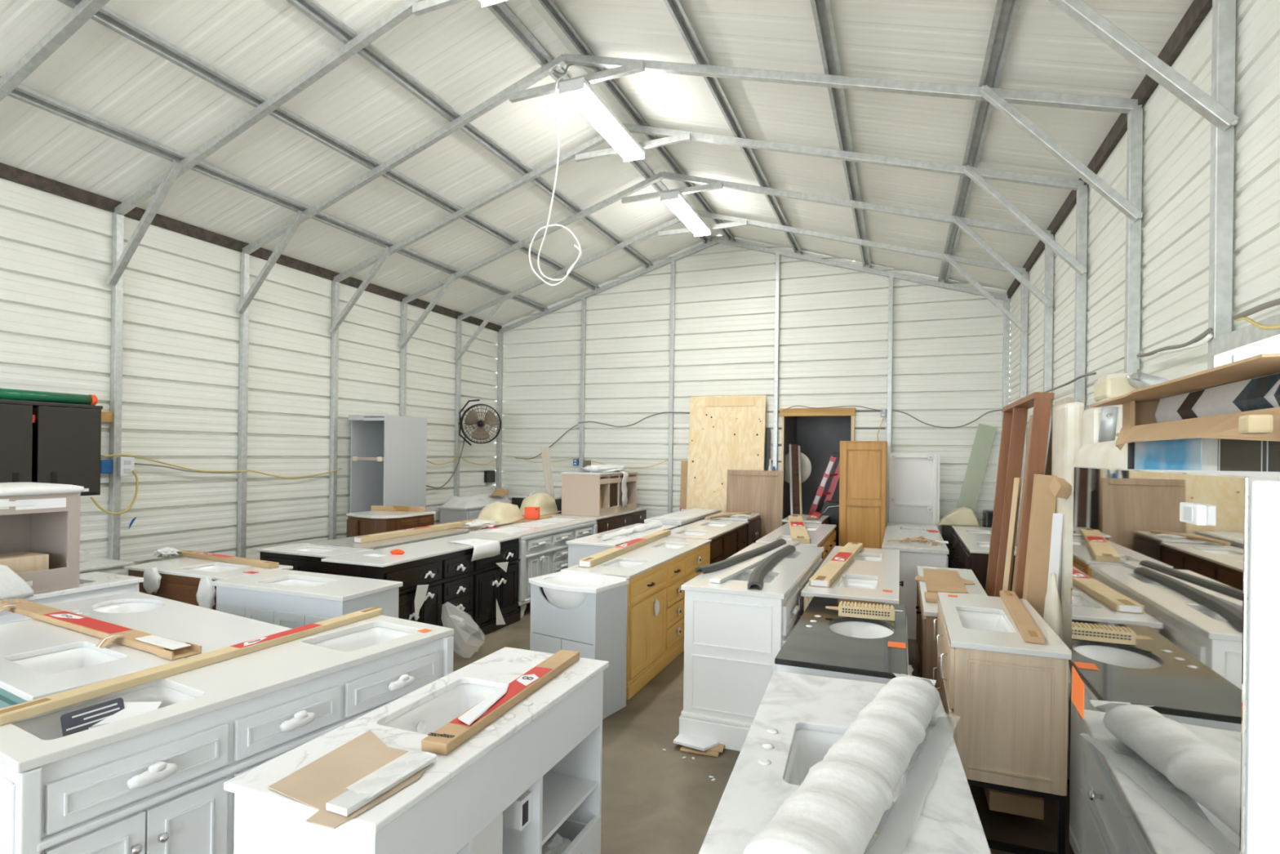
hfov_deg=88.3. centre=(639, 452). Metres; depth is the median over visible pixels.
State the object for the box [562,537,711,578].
countertop
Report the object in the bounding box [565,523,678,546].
countertop
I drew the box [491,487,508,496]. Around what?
scrap
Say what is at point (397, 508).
scrap
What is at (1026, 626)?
carton
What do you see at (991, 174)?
rafter
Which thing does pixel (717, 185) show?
tie
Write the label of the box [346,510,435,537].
vanity
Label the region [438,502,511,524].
vanity
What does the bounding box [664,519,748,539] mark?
countertop
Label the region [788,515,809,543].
carton
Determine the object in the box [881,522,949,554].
countertop
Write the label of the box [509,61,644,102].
tie
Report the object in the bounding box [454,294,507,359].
knee brace
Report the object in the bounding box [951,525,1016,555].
countertop
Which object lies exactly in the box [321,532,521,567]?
countertop
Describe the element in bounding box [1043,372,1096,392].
cable
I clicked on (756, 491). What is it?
board
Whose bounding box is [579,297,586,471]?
wall post
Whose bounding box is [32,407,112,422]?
rail
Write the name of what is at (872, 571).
vanity
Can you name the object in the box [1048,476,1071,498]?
carton
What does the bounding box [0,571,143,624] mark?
vanity
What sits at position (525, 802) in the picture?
socket
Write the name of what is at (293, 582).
sink basin
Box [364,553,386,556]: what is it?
leaflet
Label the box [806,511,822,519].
carton
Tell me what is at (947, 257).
knee brace
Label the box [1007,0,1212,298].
trim
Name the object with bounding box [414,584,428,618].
scrap
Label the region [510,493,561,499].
countertop
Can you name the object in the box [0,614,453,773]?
countertop
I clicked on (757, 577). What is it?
seal
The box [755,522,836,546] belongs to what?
countertop
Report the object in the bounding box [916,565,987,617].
countertop
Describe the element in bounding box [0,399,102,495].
upper cabinet
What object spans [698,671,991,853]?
vanity
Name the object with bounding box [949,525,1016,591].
double vanity
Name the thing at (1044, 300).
knee brace
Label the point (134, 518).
paint smudge
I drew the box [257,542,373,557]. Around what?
countertop
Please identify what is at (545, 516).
vanity
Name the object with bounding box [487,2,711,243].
purlin
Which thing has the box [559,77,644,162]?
ceiling light
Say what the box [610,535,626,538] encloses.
sink basin
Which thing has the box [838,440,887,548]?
tall cabinet
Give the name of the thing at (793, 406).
cable
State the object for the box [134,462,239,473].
cable
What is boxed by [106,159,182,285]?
knee brace
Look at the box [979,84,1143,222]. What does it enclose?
knee brace
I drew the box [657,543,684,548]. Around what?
sink basin
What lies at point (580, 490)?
base cabinet
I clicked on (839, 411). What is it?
trim
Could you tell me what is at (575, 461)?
outlet box
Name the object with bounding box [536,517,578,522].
paper sheet
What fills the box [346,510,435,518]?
countertop
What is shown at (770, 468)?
stick
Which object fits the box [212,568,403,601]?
countertop
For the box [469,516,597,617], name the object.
double vanity
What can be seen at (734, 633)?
double vanity
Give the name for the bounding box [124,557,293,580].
countertop
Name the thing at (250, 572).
leaflet
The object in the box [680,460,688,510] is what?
board
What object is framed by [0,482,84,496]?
countertop
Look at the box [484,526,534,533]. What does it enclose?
paper sheet
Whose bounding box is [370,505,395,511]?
scrap
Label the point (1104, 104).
rafter
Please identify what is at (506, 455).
cable
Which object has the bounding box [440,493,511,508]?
foam
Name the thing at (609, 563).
sink basin
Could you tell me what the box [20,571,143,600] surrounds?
countertop
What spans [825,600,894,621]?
carton
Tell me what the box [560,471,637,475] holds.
countertop
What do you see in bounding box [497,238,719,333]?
rafter
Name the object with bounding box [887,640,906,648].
price tag
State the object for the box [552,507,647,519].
countertop
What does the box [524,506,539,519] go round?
plastic box
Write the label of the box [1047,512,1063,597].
board
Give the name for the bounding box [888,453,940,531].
panel
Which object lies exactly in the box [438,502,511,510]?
countertop
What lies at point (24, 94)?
purlin
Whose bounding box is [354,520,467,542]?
carton
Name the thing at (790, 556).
sink basin
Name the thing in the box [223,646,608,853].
vanity
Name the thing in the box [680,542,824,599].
countertop
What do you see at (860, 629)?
sink basin
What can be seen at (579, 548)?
vanity
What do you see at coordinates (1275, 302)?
cable
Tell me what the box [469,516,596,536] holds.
countertop
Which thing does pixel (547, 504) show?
basin
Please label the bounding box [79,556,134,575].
vanity
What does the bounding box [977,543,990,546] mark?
sink basin
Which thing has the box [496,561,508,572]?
scrap
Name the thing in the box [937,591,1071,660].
countertop
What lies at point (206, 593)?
plastic bag
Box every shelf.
[542,771,597,845]
[1090,352,1279,450]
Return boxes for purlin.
[0,75,548,311]
[57,0,599,289]
[286,0,653,267]
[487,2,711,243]
[537,0,735,240]
[663,0,802,253]
[810,0,871,267]
[937,0,1022,282]
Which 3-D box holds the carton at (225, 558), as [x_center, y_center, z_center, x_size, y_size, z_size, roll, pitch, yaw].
[-3.123,0.796,4.969,1.142,0.039,0.071,1,0,27]
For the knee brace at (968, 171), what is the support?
attached to the wall post at (1082, 193)
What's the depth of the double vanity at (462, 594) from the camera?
5.74 m
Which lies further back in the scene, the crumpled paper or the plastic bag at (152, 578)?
the crumpled paper
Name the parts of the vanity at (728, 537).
drawer, door, door, door, drawer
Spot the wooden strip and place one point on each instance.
(15, 713)
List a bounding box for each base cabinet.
[0,482,84,594]
[560,470,637,516]
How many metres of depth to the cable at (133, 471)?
5.90 m
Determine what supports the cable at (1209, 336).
attached to the wall post at (1224, 11)
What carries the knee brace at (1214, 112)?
attached to the wall post at (1224, 11)
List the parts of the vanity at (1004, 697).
pull handle, pull handle, drawer, pull handle, drawer, drawer, pull handle, drawer, drawer, drawer, frame, foam strip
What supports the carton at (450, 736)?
on the vanity at (531, 775)
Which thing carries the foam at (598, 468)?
on the countertop
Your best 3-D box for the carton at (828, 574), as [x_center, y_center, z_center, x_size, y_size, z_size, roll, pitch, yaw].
[1.589,0.852,5.219,0.131,0.049,2.036,1,0,24]
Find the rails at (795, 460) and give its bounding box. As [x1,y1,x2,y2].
[788,444,802,515]
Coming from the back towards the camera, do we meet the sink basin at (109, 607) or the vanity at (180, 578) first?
the vanity at (180, 578)
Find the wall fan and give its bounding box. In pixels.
[426,399,501,488]
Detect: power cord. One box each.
[528,70,582,286]
[545,59,597,75]
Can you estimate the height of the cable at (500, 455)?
0.158 m
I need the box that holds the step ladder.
[808,452,839,515]
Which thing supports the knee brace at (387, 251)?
attached to the wall post at (335, 285)
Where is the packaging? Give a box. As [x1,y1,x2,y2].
[1069,440,1128,790]
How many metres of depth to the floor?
3.44 m
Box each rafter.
[0,0,110,102]
[112,0,422,215]
[240,53,566,253]
[332,134,606,282]
[400,171,663,302]
[456,217,681,319]
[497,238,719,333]
[563,53,1142,113]
[622,123,1087,190]
[662,171,1053,236]
[694,209,1028,274]
[718,238,1009,300]
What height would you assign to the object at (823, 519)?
0.880 m
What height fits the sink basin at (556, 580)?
0.160 m
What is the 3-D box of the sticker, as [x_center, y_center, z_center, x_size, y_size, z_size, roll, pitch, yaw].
[0.930,0.868,2.112,0.050,0.001,0.040,1,0,-7]
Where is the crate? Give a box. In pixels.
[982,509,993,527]
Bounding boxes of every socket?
[124,460,131,464]
[124,468,130,473]
[522,800,528,826]
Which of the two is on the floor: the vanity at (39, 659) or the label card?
the vanity at (39, 659)
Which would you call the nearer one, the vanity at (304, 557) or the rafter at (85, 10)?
the rafter at (85, 10)
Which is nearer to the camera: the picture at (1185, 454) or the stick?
the picture at (1185, 454)
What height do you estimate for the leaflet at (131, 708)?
0.044 m
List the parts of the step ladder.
rail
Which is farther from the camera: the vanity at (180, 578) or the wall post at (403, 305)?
the wall post at (403, 305)
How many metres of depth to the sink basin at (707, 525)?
8.26 m
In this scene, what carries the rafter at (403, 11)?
attached to the wall at (181, 329)
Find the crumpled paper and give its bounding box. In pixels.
[153,546,179,557]
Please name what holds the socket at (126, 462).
attached to the outlet box at (125, 464)
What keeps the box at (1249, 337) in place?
on the shelf at (1140, 406)
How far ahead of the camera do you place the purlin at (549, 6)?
6.02 m
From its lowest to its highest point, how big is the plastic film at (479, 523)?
0.082 m
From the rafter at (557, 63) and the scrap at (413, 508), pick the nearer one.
the rafter at (557, 63)
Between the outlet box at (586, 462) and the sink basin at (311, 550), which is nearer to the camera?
the sink basin at (311, 550)
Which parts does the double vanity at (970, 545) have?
drawer, drawer, drawer, drawer, drawer, drawer, drawer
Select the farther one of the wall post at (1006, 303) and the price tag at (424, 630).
the wall post at (1006, 303)
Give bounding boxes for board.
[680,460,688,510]
[726,469,783,537]
[764,427,770,470]
[1044,396,1075,475]
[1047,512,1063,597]
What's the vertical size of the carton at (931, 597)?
0.025 m
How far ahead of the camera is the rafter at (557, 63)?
6.07 m
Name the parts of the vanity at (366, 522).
door, door, door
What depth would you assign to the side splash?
1.65 m
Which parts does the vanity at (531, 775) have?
plate, drawer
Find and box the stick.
[768,459,772,471]
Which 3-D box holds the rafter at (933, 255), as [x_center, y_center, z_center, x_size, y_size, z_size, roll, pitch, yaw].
[2.546,-2.642,8.153,3.946,1.234,0.060,1,0,23]
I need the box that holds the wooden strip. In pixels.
[0,607,382,725]
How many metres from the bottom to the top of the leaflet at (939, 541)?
0.012 m
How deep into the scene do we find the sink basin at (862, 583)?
4.74 m
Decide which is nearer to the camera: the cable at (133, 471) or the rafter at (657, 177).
the cable at (133, 471)
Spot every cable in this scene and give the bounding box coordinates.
[89,470,138,514]
[103,453,342,478]
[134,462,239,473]
[426,455,502,464]
[506,455,574,462]
[515,424,578,459]
[577,411,689,426]
[591,459,668,468]
[782,405,883,411]
[893,408,1002,428]
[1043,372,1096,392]
[1136,328,1213,356]
[1136,333,1213,358]
[1232,297,1279,319]
[1235,316,1279,328]
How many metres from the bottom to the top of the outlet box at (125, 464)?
0.170 m
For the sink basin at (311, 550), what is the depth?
5.75 m
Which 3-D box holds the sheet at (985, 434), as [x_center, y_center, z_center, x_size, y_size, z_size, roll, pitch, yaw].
[4.304,0.698,8.687,0.749,2.180,0.104,1,0,-3]
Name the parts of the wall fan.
fan cord, fan blade, fan blade, fan blade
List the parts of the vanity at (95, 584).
drawer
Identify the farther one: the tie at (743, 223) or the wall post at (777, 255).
the wall post at (777, 255)
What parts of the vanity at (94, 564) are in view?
door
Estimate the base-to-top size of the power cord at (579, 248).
1.795 m
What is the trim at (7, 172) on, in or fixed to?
attached to the wall at (181, 329)
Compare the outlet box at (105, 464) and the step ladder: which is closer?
the outlet box at (105, 464)
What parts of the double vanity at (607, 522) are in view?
drawer, drawer, drawer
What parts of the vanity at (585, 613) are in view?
door, door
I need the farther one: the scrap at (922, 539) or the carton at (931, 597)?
the scrap at (922, 539)
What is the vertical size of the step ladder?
1.768 m
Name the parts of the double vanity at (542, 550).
door, drawer, door, rail moulding, drawer, drawer, drawer, drawer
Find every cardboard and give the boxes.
[267,729,429,829]
[915,568,974,592]
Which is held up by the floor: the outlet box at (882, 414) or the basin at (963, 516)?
the basin at (963, 516)
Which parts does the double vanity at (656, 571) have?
door, drawer, pull handle, door, drawer, drawer, drawer, drawer, door, drawer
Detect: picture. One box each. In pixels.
[1127,437,1201,470]
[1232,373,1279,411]
[1274,384,1279,406]
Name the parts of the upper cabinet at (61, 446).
door, door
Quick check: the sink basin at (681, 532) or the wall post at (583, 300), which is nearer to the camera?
the sink basin at (681, 532)
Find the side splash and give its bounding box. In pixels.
[325,749,436,816]
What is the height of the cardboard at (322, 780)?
0.003 m
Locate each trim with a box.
[0,162,502,331]
[779,407,855,416]
[781,415,854,519]
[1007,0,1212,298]
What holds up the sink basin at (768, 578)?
in the countertop
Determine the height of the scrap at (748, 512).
0.052 m
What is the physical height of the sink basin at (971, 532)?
0.124 m
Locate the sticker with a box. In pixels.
[928,720,941,726]
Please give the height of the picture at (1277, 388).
0.114 m
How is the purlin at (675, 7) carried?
attached to the ceiling
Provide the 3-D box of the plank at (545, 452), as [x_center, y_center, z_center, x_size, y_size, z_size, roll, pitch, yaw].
[-1.334,0.811,9.925,0.089,1.806,0.566,1,0,-36]
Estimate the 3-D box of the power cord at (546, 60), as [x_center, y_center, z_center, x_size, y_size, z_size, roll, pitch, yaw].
[-0.728,-3.460,5.534,0.831,0.651,0.018,1,0,22]
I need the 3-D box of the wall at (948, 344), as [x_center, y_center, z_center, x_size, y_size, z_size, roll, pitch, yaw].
[1.197,-0.801,10.142,7.880,5.068,0.045,1,0,22]
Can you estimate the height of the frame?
2.086 m
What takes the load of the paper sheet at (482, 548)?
on the countertop
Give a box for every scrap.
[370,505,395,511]
[391,505,409,511]
[409,506,425,511]
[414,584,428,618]
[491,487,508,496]
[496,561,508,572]
[496,600,505,625]
[673,733,724,756]
[706,511,751,519]
[887,536,943,545]
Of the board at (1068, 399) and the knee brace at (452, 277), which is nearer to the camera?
the board at (1068, 399)
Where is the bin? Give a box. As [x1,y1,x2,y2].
[819,500,839,546]
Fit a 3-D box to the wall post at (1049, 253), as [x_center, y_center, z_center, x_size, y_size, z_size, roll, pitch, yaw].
[3.809,-0.127,6.169,0.062,3.786,0.062,1,0,22]
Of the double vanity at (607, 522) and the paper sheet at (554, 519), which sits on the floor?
the double vanity at (607, 522)
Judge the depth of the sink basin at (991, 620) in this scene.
3.48 m
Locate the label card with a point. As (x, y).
(929, 531)
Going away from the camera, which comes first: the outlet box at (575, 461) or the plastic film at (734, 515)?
the plastic film at (734, 515)
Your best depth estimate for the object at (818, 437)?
10.94 m
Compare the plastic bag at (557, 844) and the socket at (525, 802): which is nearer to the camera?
the socket at (525, 802)
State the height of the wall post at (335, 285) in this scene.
3.786 m
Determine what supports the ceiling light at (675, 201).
attached to the tie at (717, 185)
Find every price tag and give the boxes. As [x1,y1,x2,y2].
[417,628,431,632]
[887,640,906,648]
[1071,666,1084,719]
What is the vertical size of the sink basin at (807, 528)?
0.124 m
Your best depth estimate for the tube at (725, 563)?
4.82 m
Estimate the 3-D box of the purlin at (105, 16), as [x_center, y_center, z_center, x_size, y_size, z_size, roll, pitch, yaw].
[-3.370,-2.761,4.164,0.112,0.075,14.433,1,0,22]
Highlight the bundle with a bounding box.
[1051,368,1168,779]
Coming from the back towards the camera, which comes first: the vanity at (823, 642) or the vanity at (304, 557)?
the vanity at (304, 557)
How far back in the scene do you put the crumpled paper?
5.10 m
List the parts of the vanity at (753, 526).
door, door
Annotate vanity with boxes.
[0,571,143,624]
[0,614,453,853]
[0,618,185,708]
[44,591,292,657]
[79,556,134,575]
[124,557,293,610]
[212,568,403,628]
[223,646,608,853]
[257,542,373,573]
[310,526,474,549]
[321,532,521,648]
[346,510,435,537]
[429,513,561,530]
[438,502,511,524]
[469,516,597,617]
[510,493,561,513]
[528,568,629,719]
[552,507,647,533]
[562,537,711,699]
[565,523,678,567]
[644,508,720,527]
[664,519,748,564]
[679,540,824,751]
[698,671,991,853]
[704,511,761,546]
[755,522,836,561]
[774,595,913,684]
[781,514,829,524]
[800,546,903,611]
[881,522,949,639]
[915,565,987,688]
[933,591,1071,853]
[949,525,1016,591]
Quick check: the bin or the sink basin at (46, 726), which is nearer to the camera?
the sink basin at (46, 726)
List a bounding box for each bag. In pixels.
[0,564,33,600]
[142,566,161,594]
[195,576,215,608]
[542,833,582,853]
[1043,572,1062,640]
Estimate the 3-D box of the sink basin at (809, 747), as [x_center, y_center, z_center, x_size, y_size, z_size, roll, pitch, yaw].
[0.584,0.971,1.876,0.343,0.165,0.453,1,0,22]
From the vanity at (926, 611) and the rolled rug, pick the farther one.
the vanity at (926, 611)
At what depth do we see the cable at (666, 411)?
10.51 m
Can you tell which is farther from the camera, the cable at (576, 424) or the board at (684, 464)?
the cable at (576, 424)
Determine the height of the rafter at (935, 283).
1.234 m
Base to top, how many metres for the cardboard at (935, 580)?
0.004 m
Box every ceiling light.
[479,0,510,8]
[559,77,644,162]
[660,190,710,236]
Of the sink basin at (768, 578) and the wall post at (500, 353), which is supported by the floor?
the wall post at (500, 353)
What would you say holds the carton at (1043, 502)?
on the floor
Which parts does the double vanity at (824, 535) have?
drawer, drawer, drawer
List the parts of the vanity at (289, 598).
door, door, door, door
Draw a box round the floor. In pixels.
[453,602,1069,853]
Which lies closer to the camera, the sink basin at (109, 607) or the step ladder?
the sink basin at (109, 607)
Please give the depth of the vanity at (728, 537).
7.48 m
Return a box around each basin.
[11,647,119,675]
[13,685,195,740]
[93,602,163,613]
[190,564,245,572]
[271,578,326,586]
[297,548,333,552]
[312,626,411,652]
[382,683,499,734]
[472,501,522,522]
[520,493,560,515]
[545,577,603,585]
[606,560,643,567]
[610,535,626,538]
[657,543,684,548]
[680,531,705,534]
[703,524,725,526]
[731,573,776,582]
[778,537,791,540]
[784,728,907,802]
[785,554,798,558]
[805,527,817,530]
[828,621,893,638]
[839,577,877,589]
[853,555,881,561]
[937,506,979,568]
[956,610,1013,632]
[967,531,991,533]
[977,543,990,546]
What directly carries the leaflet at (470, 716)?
on the carton at (450, 736)
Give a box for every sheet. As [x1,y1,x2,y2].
[448,537,500,561]
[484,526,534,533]
[512,521,557,527]
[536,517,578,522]
[955,423,996,512]
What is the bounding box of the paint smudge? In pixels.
[128,516,136,528]
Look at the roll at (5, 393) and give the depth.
5.17 m
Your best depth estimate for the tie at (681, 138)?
6.44 m
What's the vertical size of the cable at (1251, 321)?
0.097 m
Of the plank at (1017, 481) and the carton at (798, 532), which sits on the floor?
the plank at (1017, 481)
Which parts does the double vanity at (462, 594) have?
door, drawer, door, drawer, drawer, drawer, drawer, rail moulding, door, drawer, door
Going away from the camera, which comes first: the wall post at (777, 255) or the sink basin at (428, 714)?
the sink basin at (428, 714)
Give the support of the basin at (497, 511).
in the vanity at (545, 516)
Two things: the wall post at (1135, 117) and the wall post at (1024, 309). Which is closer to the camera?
the wall post at (1135, 117)
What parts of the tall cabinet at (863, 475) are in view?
head moulding, door panel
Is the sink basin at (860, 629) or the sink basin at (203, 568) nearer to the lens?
the sink basin at (860, 629)
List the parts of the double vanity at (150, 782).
door, drawer, knob, knob, door, rail moulding, drawer, drawer, drawer, drawer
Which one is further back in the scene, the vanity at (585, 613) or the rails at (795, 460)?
the rails at (795, 460)
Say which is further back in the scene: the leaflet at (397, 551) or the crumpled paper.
the leaflet at (397, 551)
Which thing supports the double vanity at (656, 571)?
on the floor
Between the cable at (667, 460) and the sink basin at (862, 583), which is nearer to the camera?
the sink basin at (862, 583)
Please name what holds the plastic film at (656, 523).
on the countertop
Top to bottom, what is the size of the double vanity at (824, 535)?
0.860 m
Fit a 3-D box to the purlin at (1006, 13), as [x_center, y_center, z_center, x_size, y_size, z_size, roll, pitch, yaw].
[1.455,-2.381,2.250,0.112,0.075,14.433,1,0,22]
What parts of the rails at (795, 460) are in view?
rail, rail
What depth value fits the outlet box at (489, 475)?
11.26 m
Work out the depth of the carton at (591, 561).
5.58 m
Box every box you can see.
[0,551,48,573]
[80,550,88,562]
[100,459,111,473]
[117,457,133,475]
[484,470,495,482]
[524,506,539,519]
[573,458,578,465]
[584,460,591,466]
[880,408,885,417]
[1212,313,1279,355]
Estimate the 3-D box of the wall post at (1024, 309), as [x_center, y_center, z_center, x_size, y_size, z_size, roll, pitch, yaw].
[4.297,-0.121,7.399,0.062,3.786,0.062,1,0,22]
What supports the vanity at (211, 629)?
on the floor
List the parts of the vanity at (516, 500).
drawer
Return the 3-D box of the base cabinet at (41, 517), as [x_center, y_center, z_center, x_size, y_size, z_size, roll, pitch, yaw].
[-3.814,0.491,3.585,0.525,0.631,1.131,1,0,22]
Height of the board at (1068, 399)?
2.070 m
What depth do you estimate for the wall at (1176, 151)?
3.40 m
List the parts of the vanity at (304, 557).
door, door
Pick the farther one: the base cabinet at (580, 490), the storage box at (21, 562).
the base cabinet at (580, 490)
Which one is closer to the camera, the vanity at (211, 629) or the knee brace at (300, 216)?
the vanity at (211, 629)
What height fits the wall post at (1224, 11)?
3.786 m
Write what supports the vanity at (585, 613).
on the floor
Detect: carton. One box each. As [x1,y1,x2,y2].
[0,598,201,660]
[177,550,279,568]
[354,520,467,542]
[421,649,579,755]
[578,528,671,567]
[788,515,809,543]
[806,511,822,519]
[808,542,862,587]
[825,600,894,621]
[924,591,938,602]
[983,787,1044,819]
[999,590,1044,644]
[1022,474,1057,617]
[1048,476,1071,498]
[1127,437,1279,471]
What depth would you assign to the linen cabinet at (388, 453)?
8.54 m
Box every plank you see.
[541,447,556,513]
[1002,477,1022,591]
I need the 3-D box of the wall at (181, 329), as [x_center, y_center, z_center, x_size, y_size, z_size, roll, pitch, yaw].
[-5.162,-0.302,4.867,0.045,3.904,14.443,1,0,22]
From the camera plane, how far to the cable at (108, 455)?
6.61 m
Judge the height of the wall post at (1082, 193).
3.786 m
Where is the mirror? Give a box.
[1069,466,1279,853]
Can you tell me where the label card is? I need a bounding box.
[925,529,939,532]
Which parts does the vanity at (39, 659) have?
drawer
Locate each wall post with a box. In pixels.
[108,213,124,559]
[236,253,249,558]
[328,281,339,540]
[399,302,407,416]
[453,319,462,497]
[495,332,503,496]
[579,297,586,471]
[667,260,675,513]
[773,253,780,471]
[886,276,893,522]
[1001,299,1010,426]
[1017,272,1028,526]
[1043,235,1053,475]
[1073,186,1088,409]
[1124,107,1142,373]
[1207,0,1235,368]
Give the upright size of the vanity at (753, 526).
0.880 m
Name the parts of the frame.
panel, head rail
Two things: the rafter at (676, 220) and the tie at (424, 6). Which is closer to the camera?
the tie at (424, 6)
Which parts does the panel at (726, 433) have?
head rail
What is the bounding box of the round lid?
[784,452,812,483]
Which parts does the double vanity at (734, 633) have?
stone strip, drawer, door, drawer, drawer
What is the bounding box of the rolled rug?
[1155,372,1279,422]
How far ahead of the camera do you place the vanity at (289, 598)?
4.09 m
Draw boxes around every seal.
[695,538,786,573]
[747,544,795,590]
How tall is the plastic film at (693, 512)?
0.022 m
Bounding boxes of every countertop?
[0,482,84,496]
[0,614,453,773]
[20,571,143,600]
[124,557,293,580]
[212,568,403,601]
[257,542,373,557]
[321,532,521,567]
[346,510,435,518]
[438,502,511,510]
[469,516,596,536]
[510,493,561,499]
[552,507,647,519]
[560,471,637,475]
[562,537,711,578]
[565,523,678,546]
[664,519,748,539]
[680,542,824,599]
[704,511,761,520]
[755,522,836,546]
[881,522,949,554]
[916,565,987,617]
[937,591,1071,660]
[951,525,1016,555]
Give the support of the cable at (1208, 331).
attached to the wall post at (1224, 11)
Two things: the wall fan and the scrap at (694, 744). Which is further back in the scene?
the wall fan
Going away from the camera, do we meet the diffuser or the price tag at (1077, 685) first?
the price tag at (1077, 685)
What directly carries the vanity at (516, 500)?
on the floor
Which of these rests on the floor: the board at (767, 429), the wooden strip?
the board at (767, 429)
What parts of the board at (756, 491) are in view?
head rail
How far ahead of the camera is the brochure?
2.19 m
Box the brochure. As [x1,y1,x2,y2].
[60,697,124,736]
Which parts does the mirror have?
plastic bracket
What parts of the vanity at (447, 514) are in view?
door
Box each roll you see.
[0,388,97,405]
[742,672,940,853]
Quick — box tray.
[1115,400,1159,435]
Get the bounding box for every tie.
[412,0,466,16]
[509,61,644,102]
[575,133,691,161]
[621,182,722,203]
[657,220,747,236]
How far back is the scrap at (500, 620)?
6.27 m
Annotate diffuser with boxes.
[479,0,503,4]
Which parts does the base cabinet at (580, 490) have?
open drawer, foam strip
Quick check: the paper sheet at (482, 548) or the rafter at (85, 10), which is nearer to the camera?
the rafter at (85, 10)
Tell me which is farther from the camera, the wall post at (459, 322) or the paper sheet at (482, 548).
the wall post at (459, 322)
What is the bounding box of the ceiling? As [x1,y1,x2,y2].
[0,0,1193,325]
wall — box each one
[0,177,497,565]
[501,235,1007,534]
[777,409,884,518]
[1008,0,1279,546]
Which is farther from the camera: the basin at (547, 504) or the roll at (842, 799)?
the basin at (547, 504)
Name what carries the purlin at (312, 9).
attached to the ceiling
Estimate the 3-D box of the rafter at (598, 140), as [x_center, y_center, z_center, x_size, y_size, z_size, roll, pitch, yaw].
[-1.983,-2.700,7.389,3.947,1.234,0.060,1,0,23]
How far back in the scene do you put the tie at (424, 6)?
4.45 m
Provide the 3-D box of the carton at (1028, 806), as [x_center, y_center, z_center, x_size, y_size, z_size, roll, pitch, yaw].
[1.844,1.616,3.322,0.220,0.090,0.650,1,0,22]
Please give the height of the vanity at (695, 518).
0.900 m
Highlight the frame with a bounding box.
[985,391,1054,598]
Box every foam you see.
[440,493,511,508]
[582,463,628,471]
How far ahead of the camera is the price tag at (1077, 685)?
1.40 m
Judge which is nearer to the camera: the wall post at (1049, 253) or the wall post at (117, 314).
the wall post at (117, 314)
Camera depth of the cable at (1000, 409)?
8.85 m
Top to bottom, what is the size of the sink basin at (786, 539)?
0.124 m
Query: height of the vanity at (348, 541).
0.860 m
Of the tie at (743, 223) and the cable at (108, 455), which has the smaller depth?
the cable at (108, 455)
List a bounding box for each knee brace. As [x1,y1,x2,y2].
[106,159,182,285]
[236,210,305,313]
[328,246,391,333]
[398,273,456,348]
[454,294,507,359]
[944,253,1027,333]
[952,215,1053,307]
[963,164,1087,275]
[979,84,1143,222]
[1048,0,1239,131]
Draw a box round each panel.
[686,395,766,511]
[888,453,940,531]
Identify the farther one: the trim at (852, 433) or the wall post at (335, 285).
the trim at (852, 433)
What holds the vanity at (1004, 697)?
on the floor
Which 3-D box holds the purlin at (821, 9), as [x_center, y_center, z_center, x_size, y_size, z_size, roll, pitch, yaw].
[0.557,-2.683,2.607,0.112,0.075,14.433,1,0,22]
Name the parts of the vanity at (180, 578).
drawer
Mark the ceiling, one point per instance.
(461, 52)
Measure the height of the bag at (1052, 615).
1.128 m
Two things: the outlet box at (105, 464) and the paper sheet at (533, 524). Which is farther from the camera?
the paper sheet at (533, 524)
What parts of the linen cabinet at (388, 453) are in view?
cross rail, cross rail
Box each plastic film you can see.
[462,519,497,528]
[600,520,662,539]
[655,507,715,519]
[729,514,751,516]
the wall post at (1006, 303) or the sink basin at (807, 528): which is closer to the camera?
the sink basin at (807, 528)
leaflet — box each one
[92,702,161,726]
[244,571,258,573]
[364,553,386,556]
[390,548,404,554]
[457,682,509,724]
[923,540,948,543]
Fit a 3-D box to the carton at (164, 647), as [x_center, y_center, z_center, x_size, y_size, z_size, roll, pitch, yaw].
[-2.635,0.800,3.072,1.751,0.042,0.182,1,0,28]
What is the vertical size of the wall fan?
1.399 m
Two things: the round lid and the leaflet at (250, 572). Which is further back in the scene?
the round lid
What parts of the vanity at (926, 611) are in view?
door, door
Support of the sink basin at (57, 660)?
in the vanity at (39, 659)
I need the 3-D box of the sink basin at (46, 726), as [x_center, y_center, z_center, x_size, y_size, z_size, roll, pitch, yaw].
[-1.757,0.942,2.181,0.346,0.154,0.462,1,0,29]
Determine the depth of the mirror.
0.91 m
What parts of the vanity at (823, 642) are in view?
door, door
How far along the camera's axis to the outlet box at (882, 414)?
9.19 m
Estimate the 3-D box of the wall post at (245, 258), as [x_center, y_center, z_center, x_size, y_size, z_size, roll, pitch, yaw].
[-4.238,-0.231,7.033,0.062,3.786,0.062,1,0,22]
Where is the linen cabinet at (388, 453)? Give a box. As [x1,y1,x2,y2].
[348,414,426,512]
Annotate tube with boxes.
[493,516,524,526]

